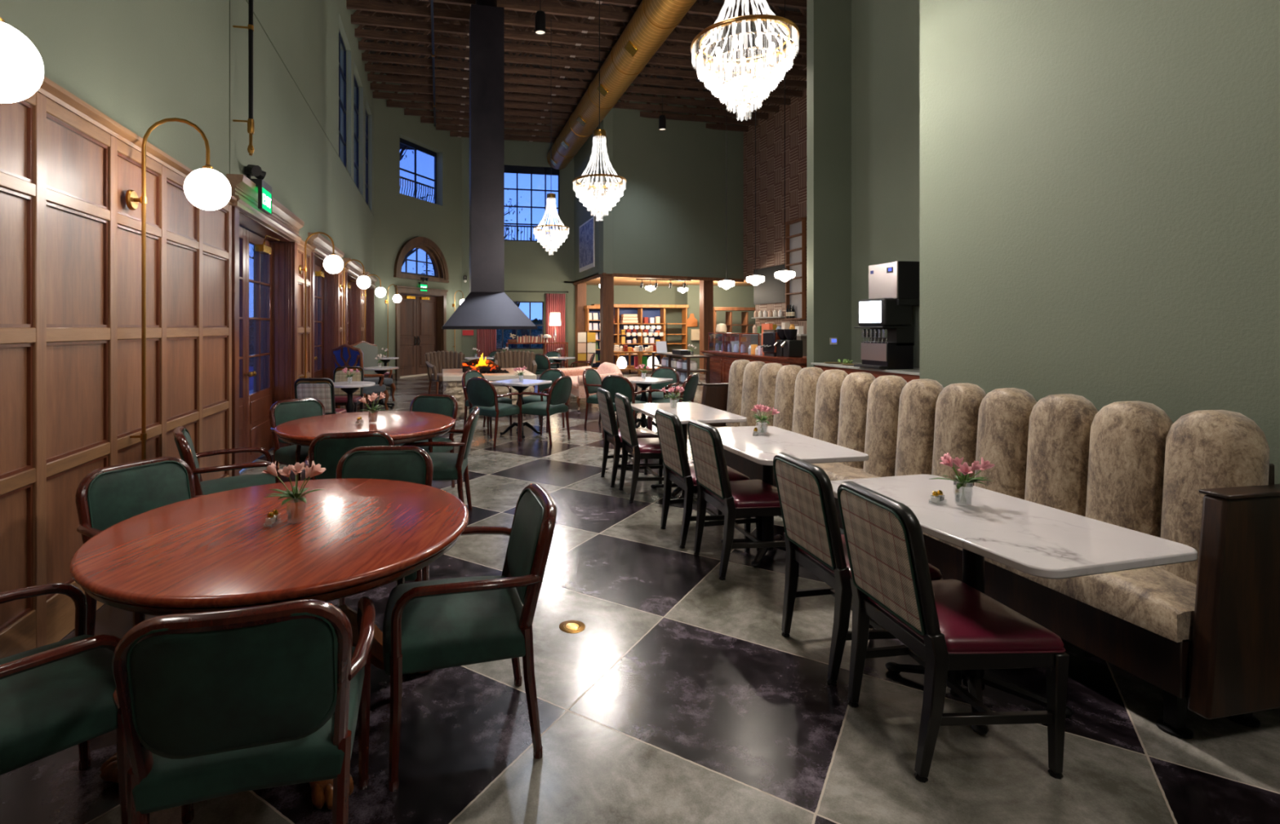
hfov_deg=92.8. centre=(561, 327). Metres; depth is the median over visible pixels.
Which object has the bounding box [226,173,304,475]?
door
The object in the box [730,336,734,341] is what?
gift box
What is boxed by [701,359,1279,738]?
banquette
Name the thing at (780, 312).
jar
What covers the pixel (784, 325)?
gift box
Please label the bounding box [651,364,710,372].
shelf
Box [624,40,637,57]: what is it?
vent
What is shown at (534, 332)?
hedge
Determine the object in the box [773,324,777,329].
gift box
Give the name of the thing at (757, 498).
chair
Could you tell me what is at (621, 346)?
jar
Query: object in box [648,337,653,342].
gift box
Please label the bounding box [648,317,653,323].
gift box
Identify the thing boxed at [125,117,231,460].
wall lamp
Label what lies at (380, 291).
wall lamp
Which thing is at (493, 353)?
armchair
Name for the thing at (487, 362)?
log
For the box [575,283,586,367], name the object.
timber post
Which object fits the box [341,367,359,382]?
flower vase
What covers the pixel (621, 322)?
mug rack
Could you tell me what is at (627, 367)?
shelf
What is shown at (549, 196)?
crystal chandelier
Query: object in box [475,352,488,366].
flames
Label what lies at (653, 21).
spiral duct
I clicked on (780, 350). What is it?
coffee grinder
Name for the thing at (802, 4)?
roof truss
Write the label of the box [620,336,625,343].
gift box
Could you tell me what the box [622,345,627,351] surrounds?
folded blanket
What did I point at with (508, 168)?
window
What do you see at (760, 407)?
flower vase
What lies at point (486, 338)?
curtain
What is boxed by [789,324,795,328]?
jar
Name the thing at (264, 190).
exit sign
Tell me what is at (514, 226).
balcony railing
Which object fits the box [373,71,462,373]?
wall
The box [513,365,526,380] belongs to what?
flower vase
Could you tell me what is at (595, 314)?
greeting card
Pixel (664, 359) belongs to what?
jar
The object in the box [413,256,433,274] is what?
tree
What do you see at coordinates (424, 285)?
exit sign
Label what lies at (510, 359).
armchair
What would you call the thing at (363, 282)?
wall lamp
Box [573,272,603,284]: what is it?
trim
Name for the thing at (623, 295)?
wall
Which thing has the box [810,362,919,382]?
countertop
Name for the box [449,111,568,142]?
roof truss
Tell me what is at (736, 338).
gift box
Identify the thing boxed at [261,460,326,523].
flower vase
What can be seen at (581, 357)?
poster
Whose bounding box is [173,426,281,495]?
armchair
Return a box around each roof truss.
[346,0,806,54]
[351,0,806,66]
[355,0,806,77]
[358,10,806,88]
[361,25,803,97]
[364,38,790,105]
[367,50,778,112]
[370,62,768,119]
[373,63,758,125]
[386,73,748,131]
[404,84,581,125]
[417,0,806,40]
[420,93,576,131]
[435,102,572,137]
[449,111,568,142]
[573,0,806,26]
[730,0,806,8]
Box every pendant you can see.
[644,284,655,291]
[677,281,688,293]
[718,278,734,288]
[746,5,764,285]
[774,0,795,281]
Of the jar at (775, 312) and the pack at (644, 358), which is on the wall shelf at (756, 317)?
the jar at (775, 312)
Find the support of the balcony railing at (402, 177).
attached to the wall at (397, 215)
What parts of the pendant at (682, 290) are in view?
lamp shade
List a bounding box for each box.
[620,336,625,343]
[626,339,631,343]
[626,346,631,351]
[643,316,648,323]
[643,337,648,343]
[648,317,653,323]
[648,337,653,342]
[648,345,653,351]
[654,316,659,323]
[671,349,693,354]
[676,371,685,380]
[680,372,692,382]
[726,336,730,341]
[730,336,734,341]
[734,336,738,341]
[740,337,746,341]
[751,344,757,354]
[757,326,761,333]
[757,346,762,355]
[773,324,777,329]
[781,322,789,328]
[795,325,803,333]
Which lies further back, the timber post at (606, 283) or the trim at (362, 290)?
the timber post at (606, 283)
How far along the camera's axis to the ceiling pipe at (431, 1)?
14.21 m
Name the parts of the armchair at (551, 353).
backrest, frame, seat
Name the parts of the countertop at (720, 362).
panel moulding, panel moulding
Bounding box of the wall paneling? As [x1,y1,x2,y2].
[0,75,236,658]
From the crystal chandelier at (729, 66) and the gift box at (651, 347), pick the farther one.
the gift box at (651, 347)
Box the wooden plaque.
[690,328,699,340]
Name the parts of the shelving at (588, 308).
panel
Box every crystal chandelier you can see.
[533,17,568,250]
[572,0,626,214]
[690,0,799,118]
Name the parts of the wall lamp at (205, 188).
opal globe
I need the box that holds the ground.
[248,365,253,390]
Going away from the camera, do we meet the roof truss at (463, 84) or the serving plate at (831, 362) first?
the serving plate at (831, 362)
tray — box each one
[263,517,282,528]
[853,364,888,368]
[928,498,946,505]
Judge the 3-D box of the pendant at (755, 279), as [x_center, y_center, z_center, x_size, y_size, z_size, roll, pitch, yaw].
[3.889,-3.640,12.105,0.356,5.600,0.356,0,0,-11]
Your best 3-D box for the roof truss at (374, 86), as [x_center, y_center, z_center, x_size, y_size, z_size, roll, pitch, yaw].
[0.605,-6.944,17.605,11.830,0.952,0.090,0,0,-11]
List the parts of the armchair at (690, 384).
leg, arm, seat, arm, frame, backrest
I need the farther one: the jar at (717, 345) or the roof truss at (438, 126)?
the roof truss at (438, 126)
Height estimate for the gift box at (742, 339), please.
0.100 m
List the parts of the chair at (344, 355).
frame, backrest, arm, seat, leg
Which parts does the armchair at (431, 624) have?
leg, arm, seat, arm, leg, frame, backrest, leg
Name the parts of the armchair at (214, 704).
arm, leg, leg, backrest, seat, leg, arm, leg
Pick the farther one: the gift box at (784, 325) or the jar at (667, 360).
the gift box at (784, 325)
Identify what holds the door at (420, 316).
in the wall at (397, 215)
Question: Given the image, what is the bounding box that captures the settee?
[557,361,622,410]
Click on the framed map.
(587, 230)
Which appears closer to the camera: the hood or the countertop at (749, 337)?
the hood
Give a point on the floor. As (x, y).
(682, 696)
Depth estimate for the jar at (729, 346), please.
13.53 m
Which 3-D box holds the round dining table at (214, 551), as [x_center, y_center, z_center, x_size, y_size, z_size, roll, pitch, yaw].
[-1.055,1.140,2.379,1.365,0.760,1.365,0,0,-39]
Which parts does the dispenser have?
glowing panel, splash plate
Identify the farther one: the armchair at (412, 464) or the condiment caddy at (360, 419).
the condiment caddy at (360, 419)
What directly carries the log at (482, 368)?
in the fire pit
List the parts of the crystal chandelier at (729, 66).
bulb, bulb, bulb, bulb, bulb, bulb, bulb, bulb, bulb, bulb, bulb, bulb, bulb, bulb, bulb, bulb, bulb, bulb, bulb, bulb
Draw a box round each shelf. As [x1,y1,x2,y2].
[619,366,659,369]
[651,351,710,357]
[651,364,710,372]
[679,380,706,385]
[715,324,755,324]
[751,316,785,318]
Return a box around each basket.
[507,333,516,342]
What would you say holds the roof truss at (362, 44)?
attached to the ceiling at (792, 9)
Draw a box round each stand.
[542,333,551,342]
[651,351,710,393]
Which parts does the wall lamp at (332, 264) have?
opal globe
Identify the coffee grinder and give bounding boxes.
[773,328,786,356]
[780,328,803,357]
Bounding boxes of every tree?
[400,145,434,266]
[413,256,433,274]
[504,189,558,347]
[504,228,533,347]
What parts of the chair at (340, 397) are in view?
seat, handle, frame, leg, leg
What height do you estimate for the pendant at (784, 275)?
5.600 m
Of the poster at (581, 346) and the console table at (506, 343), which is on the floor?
the console table at (506, 343)
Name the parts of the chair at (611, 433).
backrest, leg, frame, leg, seat, leg, leg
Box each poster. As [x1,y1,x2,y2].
[577,332,586,342]
[577,342,586,352]
[577,353,586,360]
[586,332,595,342]
[586,342,595,352]
[586,353,595,363]
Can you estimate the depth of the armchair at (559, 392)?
8.00 m
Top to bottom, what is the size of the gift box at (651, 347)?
0.186 m
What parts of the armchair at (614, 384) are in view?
backrest, leg, frame, seat, leg, arm, leg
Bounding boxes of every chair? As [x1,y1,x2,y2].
[293,377,346,414]
[331,343,389,410]
[333,366,364,412]
[350,341,395,404]
[370,371,392,394]
[596,387,662,487]
[613,392,687,502]
[654,408,751,548]
[687,418,799,580]
[773,452,942,684]
[836,480,1069,782]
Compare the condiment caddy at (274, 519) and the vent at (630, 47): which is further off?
the vent at (630, 47)
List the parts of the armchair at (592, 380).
leg, frame, arm, seat, backrest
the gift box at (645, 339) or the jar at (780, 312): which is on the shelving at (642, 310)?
the gift box at (645, 339)
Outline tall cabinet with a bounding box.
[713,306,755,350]
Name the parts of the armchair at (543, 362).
backrest, frame, seat, arm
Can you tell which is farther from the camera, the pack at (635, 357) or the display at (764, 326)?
the pack at (635, 357)
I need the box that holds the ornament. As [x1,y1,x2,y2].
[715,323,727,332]
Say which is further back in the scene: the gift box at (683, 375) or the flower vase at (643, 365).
the gift box at (683, 375)
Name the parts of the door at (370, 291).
cornice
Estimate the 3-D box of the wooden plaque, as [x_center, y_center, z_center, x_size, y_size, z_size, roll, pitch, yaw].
[5.089,0.270,22.873,0.340,0.420,0.100,0,0,-11]
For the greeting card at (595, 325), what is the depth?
21.44 m
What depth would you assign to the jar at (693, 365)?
12.83 m
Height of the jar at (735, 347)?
0.170 m
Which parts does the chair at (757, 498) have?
leg, backrest, frame, leg, seat, leg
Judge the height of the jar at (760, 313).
0.200 m
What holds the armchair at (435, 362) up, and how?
on the floor
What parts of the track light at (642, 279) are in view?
track rail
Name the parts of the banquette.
panel, frame, leg, panel, leg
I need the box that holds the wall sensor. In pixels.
[463,275,466,282]
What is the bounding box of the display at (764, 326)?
[761,323,773,345]
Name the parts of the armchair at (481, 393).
backrest, frame, leg, seat, leg, arm, leg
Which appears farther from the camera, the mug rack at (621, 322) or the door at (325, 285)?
the mug rack at (621, 322)
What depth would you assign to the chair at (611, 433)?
5.81 m
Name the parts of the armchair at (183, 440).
backrest, frame, arm, arm, seat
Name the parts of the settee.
seat frame, rolled arm, leg, rolled arm, backrest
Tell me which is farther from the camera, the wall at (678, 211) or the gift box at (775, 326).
the wall at (678, 211)
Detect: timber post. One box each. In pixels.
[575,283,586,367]
[600,274,613,364]
[699,280,713,373]
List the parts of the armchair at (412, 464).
leg, backrest, frame, seat, leg, leg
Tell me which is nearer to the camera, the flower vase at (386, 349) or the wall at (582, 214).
the flower vase at (386, 349)
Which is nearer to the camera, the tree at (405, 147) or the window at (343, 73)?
the window at (343, 73)
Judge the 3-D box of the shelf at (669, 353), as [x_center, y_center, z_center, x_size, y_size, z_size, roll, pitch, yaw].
[2.681,0.623,13.800,0.500,0.035,2.200,0,0,-11]
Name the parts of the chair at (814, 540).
leg, backrest, frame, leg, seat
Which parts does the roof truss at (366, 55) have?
nail plate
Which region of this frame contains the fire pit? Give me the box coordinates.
[442,367,536,417]
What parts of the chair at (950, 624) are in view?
leg, backrest, frame, leg, leg, seat, leg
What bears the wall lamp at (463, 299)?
attached to the wall at (397, 215)
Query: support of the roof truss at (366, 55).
attached to the ceiling at (792, 9)
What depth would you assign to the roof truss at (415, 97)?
17.95 m
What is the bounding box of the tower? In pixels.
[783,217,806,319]
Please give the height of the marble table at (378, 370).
0.760 m
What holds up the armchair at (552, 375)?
on the floor
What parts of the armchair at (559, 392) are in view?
leg, arm, leg, seat, arm, leg, frame, backrest, leg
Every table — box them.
[70,477,468,809]
[274,410,454,446]
[333,381,375,412]
[364,366,399,408]
[377,356,399,386]
[464,356,493,359]
[489,378,551,438]
[505,342,568,368]
[547,356,575,368]
[613,350,666,373]
[626,376,672,428]
[631,402,746,498]
[687,425,868,567]
[830,474,1197,734]
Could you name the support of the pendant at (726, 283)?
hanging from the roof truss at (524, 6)
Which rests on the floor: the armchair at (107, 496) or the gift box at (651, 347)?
the armchair at (107, 496)
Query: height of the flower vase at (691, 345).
0.253 m
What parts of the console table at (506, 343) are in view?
leg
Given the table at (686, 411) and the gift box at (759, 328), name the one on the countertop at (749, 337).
the gift box at (759, 328)
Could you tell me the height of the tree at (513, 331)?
6.592 m
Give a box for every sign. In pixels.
[244,164,271,215]
[418,277,428,291]
[462,329,473,335]
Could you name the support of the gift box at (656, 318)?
on the shelving at (642, 310)
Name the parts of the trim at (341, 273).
bead moulding, rail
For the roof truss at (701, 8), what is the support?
attached to the ceiling at (792, 9)
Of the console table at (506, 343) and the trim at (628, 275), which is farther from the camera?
the console table at (506, 343)
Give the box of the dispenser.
[853,297,914,369]
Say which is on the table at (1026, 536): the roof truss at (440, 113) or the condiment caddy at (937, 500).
the condiment caddy at (937, 500)
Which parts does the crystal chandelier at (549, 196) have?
hanging rod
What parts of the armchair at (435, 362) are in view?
leg, arm, seat, leg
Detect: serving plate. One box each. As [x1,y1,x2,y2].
[823,361,843,364]
[840,363,859,365]
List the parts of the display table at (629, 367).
leg, leg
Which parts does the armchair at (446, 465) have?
arm, arm, seat, leg, leg, frame, backrest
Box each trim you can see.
[229,0,373,215]
[297,240,314,378]
[339,266,347,408]
[361,288,364,341]
[400,373,427,377]
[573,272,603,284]
[603,272,743,281]
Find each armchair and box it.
[0,582,131,823]
[75,456,204,635]
[111,595,375,823]
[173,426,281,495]
[269,397,325,480]
[303,430,394,479]
[335,445,433,605]
[382,483,556,791]
[394,393,457,487]
[401,406,479,526]
[424,350,466,394]
[462,369,511,434]
[466,377,522,447]
[485,350,500,362]
[494,350,537,392]
[517,368,564,432]
[517,375,572,444]
[533,353,561,389]
[545,351,567,368]
[570,352,595,367]
[582,368,601,426]
[600,374,652,438]
[635,367,679,425]
[647,373,698,429]
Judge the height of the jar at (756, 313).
0.200 m
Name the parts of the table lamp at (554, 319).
lamp shade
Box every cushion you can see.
[334,370,361,395]
[568,375,578,388]
[713,426,1196,642]
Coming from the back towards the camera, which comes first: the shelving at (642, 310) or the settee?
the shelving at (642, 310)
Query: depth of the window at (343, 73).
12.75 m
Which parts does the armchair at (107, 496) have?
arm, leg, frame, backrest, leg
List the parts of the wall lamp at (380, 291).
opal globe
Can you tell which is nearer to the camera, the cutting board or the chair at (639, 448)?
the chair at (639, 448)
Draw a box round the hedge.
[248,316,542,366]
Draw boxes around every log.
[462,358,479,365]
[462,365,498,373]
[484,359,501,371]
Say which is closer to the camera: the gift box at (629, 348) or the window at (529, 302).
the gift box at (629, 348)
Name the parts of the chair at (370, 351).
frame, backrest, leg, seat, arm, leg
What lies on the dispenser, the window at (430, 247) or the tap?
the tap
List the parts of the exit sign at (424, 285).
green panel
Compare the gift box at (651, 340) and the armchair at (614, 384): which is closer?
the armchair at (614, 384)
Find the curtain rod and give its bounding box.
[504,290,568,293]
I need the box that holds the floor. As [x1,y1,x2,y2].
[0,367,1279,823]
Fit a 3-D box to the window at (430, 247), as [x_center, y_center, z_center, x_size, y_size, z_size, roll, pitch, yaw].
[-4.499,-2.183,19.218,0.345,1.365,2.600,0,0,26]
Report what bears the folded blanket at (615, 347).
on the display table at (629, 367)
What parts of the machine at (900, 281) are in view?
panel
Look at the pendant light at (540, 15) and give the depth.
11.27 m
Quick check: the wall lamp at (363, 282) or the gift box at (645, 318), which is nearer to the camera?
the wall lamp at (363, 282)
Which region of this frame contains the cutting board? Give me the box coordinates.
[687,313,697,326]
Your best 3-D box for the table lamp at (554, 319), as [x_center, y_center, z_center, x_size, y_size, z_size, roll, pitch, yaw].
[-0.220,0.000,21.224,0.396,1.040,0.396,0,0,-31]
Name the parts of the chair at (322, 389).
handle, backrest, seat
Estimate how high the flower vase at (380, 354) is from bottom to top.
0.253 m
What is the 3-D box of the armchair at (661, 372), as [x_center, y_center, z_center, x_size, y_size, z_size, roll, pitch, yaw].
[1.524,1.080,9.482,0.598,0.880,0.638,0,0,34]
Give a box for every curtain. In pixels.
[476,328,496,359]
[546,293,565,366]
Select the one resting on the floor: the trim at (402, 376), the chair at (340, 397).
the chair at (340, 397)
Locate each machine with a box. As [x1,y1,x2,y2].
[760,329,796,355]
[868,261,919,306]
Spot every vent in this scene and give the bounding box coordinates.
[549,158,556,165]
[560,140,568,149]
[576,115,586,126]
[596,84,608,97]
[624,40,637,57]
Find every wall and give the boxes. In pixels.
[0,0,373,391]
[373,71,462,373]
[462,119,575,367]
[573,107,613,282]
[586,284,686,359]
[598,84,743,279]
[686,284,755,367]
[743,66,806,333]
[806,0,851,367]
[851,0,919,368]
[920,0,1279,666]
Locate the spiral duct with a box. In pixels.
[546,0,696,169]
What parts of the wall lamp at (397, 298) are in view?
opal globe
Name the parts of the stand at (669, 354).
leg, leg, leg, leg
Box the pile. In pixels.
[837,359,853,363]
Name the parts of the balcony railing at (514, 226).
handrail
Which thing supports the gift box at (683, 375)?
on the stand at (669, 354)
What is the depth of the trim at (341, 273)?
11.42 m
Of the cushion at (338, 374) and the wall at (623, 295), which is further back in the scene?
the wall at (623, 295)
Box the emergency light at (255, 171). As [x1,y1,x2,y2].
[244,164,266,179]
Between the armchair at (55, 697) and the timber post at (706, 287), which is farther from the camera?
the timber post at (706, 287)
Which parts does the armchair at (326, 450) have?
arm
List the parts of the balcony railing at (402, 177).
handrail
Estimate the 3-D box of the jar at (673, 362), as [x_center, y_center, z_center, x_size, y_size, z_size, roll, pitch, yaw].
[2.620,0.805,13.849,0.200,0.200,0.200,0,0,-11]
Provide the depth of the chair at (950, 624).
2.07 m
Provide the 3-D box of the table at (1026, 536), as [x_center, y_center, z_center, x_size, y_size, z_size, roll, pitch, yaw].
[1.717,1.140,2.518,0.720,0.760,1.130,0,0,-14]
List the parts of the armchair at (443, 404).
seat, backrest, frame, arm, leg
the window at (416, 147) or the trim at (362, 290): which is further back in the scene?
the window at (416, 147)
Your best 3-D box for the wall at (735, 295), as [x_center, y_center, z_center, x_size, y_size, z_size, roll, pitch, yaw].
[6.818,-0.045,21.375,3.400,3.130,4.020,0,0,-11]
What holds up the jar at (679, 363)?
on the stand at (669, 354)
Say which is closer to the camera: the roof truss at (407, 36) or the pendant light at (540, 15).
the pendant light at (540, 15)
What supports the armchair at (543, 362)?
on the floor
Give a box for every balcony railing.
[400,176,434,203]
[504,224,558,240]
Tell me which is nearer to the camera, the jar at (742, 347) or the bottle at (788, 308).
the jar at (742, 347)
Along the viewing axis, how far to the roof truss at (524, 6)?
12.66 m
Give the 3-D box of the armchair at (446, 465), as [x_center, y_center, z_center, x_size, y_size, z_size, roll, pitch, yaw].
[-0.968,1.085,4.797,0.635,0.870,0.602,0,0,-3]
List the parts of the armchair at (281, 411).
leg, arm, seat, frame, backrest, leg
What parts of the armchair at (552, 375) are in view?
seat, backrest, frame, leg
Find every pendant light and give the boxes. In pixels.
[534,0,545,35]
[658,94,666,130]
[747,0,758,50]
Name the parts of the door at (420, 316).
handle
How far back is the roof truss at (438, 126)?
20.25 m
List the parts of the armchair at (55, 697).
arm, seat, arm, leg, leg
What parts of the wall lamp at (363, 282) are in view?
opal globe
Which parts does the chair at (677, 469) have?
leg, backrest, frame, leg, seat, leg, leg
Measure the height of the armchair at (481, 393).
0.880 m
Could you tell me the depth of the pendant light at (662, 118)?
16.81 m
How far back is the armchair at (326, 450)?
3.75 m
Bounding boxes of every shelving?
[584,305,599,368]
[591,303,688,367]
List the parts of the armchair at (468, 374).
leg, frame, backrest, leg, leg, seat, arm, leg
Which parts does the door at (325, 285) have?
cornice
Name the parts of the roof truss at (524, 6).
nail plate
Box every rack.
[577,331,595,365]
[621,322,666,345]
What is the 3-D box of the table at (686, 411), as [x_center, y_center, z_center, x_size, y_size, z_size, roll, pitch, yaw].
[1.117,1.140,5.549,0.720,0.760,1.130,0,0,-11]
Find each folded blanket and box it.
[613,345,619,351]
[620,314,638,323]
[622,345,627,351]
[634,346,639,351]
[638,345,643,351]
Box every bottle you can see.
[786,304,789,318]
[788,304,791,318]
[791,304,795,318]
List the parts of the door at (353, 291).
cornice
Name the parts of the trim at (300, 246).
bead moulding, rail, cap rail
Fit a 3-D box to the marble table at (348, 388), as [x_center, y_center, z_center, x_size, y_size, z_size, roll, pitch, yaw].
[-2.882,1.140,8.243,0.660,0.760,0.660,0,0,-11]
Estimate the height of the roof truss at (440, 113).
0.952 m
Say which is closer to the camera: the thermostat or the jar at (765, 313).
the thermostat
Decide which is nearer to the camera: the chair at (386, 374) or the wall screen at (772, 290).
the chair at (386, 374)
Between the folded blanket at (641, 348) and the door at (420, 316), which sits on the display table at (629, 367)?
the folded blanket at (641, 348)
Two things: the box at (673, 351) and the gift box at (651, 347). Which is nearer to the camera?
the box at (673, 351)
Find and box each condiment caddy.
[263,509,282,528]
[355,416,364,424]
[752,426,758,436]
[928,489,946,505]
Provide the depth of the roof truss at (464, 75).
16.20 m
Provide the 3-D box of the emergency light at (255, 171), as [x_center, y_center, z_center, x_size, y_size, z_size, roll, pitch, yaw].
[-2.984,-1.501,5.887,0.161,0.142,0.311,0,0,-11]
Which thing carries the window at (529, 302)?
in the wall at (528, 265)
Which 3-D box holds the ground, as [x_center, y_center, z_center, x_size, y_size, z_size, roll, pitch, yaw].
[-5.424,1.845,26.960,80.000,0.050,65.000,0,0,-11]
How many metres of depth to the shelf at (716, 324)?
21.80 m
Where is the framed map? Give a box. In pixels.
[579,216,595,272]
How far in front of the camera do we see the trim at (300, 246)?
8.18 m
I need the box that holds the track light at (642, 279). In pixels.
[635,278,690,288]
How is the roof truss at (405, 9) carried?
attached to the ceiling at (792, 9)
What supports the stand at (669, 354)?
on the floor
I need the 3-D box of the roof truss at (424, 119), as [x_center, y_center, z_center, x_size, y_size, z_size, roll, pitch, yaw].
[0.740,-6.944,20.121,10.572,0.952,0.090,0,0,-11]
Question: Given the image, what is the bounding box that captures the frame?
[655,341,666,352]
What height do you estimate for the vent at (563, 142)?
0.194 m
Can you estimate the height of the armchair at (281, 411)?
0.870 m
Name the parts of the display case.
case glass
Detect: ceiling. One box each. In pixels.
[364,0,806,150]
[564,272,753,286]
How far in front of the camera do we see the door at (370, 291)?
16.70 m
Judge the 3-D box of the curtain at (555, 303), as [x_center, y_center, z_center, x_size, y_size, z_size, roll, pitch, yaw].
[-0.201,0.090,21.685,0.707,2.620,0.119,0,0,-11]
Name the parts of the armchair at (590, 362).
arm, frame, backrest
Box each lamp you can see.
[0,17,44,102]
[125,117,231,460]
[298,231,343,377]
[339,258,370,343]
[361,274,386,341]
[384,284,401,372]
[452,290,464,346]
[549,312,560,342]
[616,355,626,368]
[647,355,658,368]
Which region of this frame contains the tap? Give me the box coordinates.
[862,328,887,343]
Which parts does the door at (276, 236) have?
knob, cornice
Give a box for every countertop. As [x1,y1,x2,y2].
[700,350,806,382]
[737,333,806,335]
[737,333,806,355]
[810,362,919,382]
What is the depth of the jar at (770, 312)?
18.32 m
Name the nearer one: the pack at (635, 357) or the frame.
the frame
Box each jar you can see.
[619,345,622,351]
[632,337,636,343]
[661,356,667,365]
[666,357,672,366]
[671,358,678,367]
[676,359,684,368]
[682,359,687,368]
[689,360,697,369]
[715,342,719,350]
[720,342,724,351]
[727,343,731,351]
[733,343,737,351]
[740,344,744,352]
[748,345,751,354]
[752,324,757,333]
[754,311,758,316]
[758,310,762,316]
[763,310,767,316]
[768,310,772,316]
[773,309,777,316]
[777,309,782,315]
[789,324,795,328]
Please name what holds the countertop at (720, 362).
on the floor
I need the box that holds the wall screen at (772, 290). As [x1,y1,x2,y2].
[753,264,785,304]
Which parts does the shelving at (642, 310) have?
shelf, panel, shelf, shelf, shelf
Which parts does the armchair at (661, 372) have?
arm, seat, backrest, frame, arm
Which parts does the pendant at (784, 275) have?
pendant stem, lamp shade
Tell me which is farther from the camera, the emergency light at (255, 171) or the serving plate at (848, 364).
the serving plate at (848, 364)
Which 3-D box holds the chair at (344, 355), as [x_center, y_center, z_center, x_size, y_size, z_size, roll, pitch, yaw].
[-3.580,0.893,10.772,0.732,1.229,0.754,0,0,26]
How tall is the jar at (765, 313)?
0.200 m
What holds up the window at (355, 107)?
in the wall at (140, 64)
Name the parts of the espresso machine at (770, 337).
cup rail, panel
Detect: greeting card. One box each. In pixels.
[588,312,591,319]
[588,323,591,329]
[592,312,598,319]
[592,323,598,329]
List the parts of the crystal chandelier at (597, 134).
hanging rod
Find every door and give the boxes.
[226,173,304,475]
[307,232,344,408]
[342,257,364,344]
[362,271,377,344]
[394,284,448,377]
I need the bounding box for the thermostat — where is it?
[829,337,836,344]
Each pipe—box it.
[232,0,254,155]
[430,0,435,126]
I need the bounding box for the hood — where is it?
[441,0,537,328]
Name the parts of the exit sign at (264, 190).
green panel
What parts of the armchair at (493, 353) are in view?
backrest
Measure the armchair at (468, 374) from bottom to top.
0.880 m
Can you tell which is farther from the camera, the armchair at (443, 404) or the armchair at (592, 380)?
the armchair at (592, 380)
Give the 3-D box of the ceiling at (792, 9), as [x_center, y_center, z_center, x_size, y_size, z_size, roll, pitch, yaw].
[3.812,-7.505,10.967,16.200,0.150,32.000,0,0,-11]
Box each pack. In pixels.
[634,355,637,368]
[641,355,647,368]
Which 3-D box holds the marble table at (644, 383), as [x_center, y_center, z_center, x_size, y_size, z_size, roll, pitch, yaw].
[1.216,1.142,8.915,0.680,0.764,0.680,0,0,34]
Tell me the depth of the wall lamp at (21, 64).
1.88 m
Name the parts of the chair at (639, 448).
backrest, leg, frame, leg, seat, leg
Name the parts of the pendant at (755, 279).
pendant stem, lamp shade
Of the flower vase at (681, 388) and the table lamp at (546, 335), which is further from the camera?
the table lamp at (546, 335)
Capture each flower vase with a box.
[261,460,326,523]
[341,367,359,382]
[358,391,387,422]
[374,353,385,367]
[381,347,387,357]
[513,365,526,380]
[635,364,650,377]
[660,385,684,408]
[687,343,696,355]
[751,404,779,434]
[928,453,995,505]
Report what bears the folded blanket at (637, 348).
on the display table at (629, 367)
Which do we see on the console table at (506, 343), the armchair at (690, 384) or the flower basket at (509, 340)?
the flower basket at (509, 340)
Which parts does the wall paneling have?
cap rail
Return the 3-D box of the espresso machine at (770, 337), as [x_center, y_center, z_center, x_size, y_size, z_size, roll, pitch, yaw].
[4.217,0.297,11.779,0.586,0.505,0.428,0,0,-11]
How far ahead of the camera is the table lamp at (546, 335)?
21.01 m
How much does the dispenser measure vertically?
1.050 m
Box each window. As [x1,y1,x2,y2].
[338,29,346,167]
[353,72,358,188]
[365,109,368,204]
[393,236,448,283]
[400,137,436,204]
[496,301,543,349]
[504,164,559,242]
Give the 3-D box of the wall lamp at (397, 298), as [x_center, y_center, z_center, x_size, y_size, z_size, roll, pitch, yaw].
[-4.900,0.077,17.611,0.545,2.686,0.250,0,0,26]
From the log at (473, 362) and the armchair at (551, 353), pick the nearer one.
the log at (473, 362)
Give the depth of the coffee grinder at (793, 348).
11.17 m
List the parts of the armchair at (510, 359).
arm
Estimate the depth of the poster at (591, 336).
19.95 m
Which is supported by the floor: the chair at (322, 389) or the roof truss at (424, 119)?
the chair at (322, 389)
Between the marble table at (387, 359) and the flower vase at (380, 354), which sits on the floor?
the marble table at (387, 359)
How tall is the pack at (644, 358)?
0.400 m
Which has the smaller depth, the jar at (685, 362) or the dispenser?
the dispenser
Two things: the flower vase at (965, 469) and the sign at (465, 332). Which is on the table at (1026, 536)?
the flower vase at (965, 469)
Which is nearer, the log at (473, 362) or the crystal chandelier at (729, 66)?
the crystal chandelier at (729, 66)
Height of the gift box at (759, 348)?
0.180 m
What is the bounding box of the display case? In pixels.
[708,332,759,353]

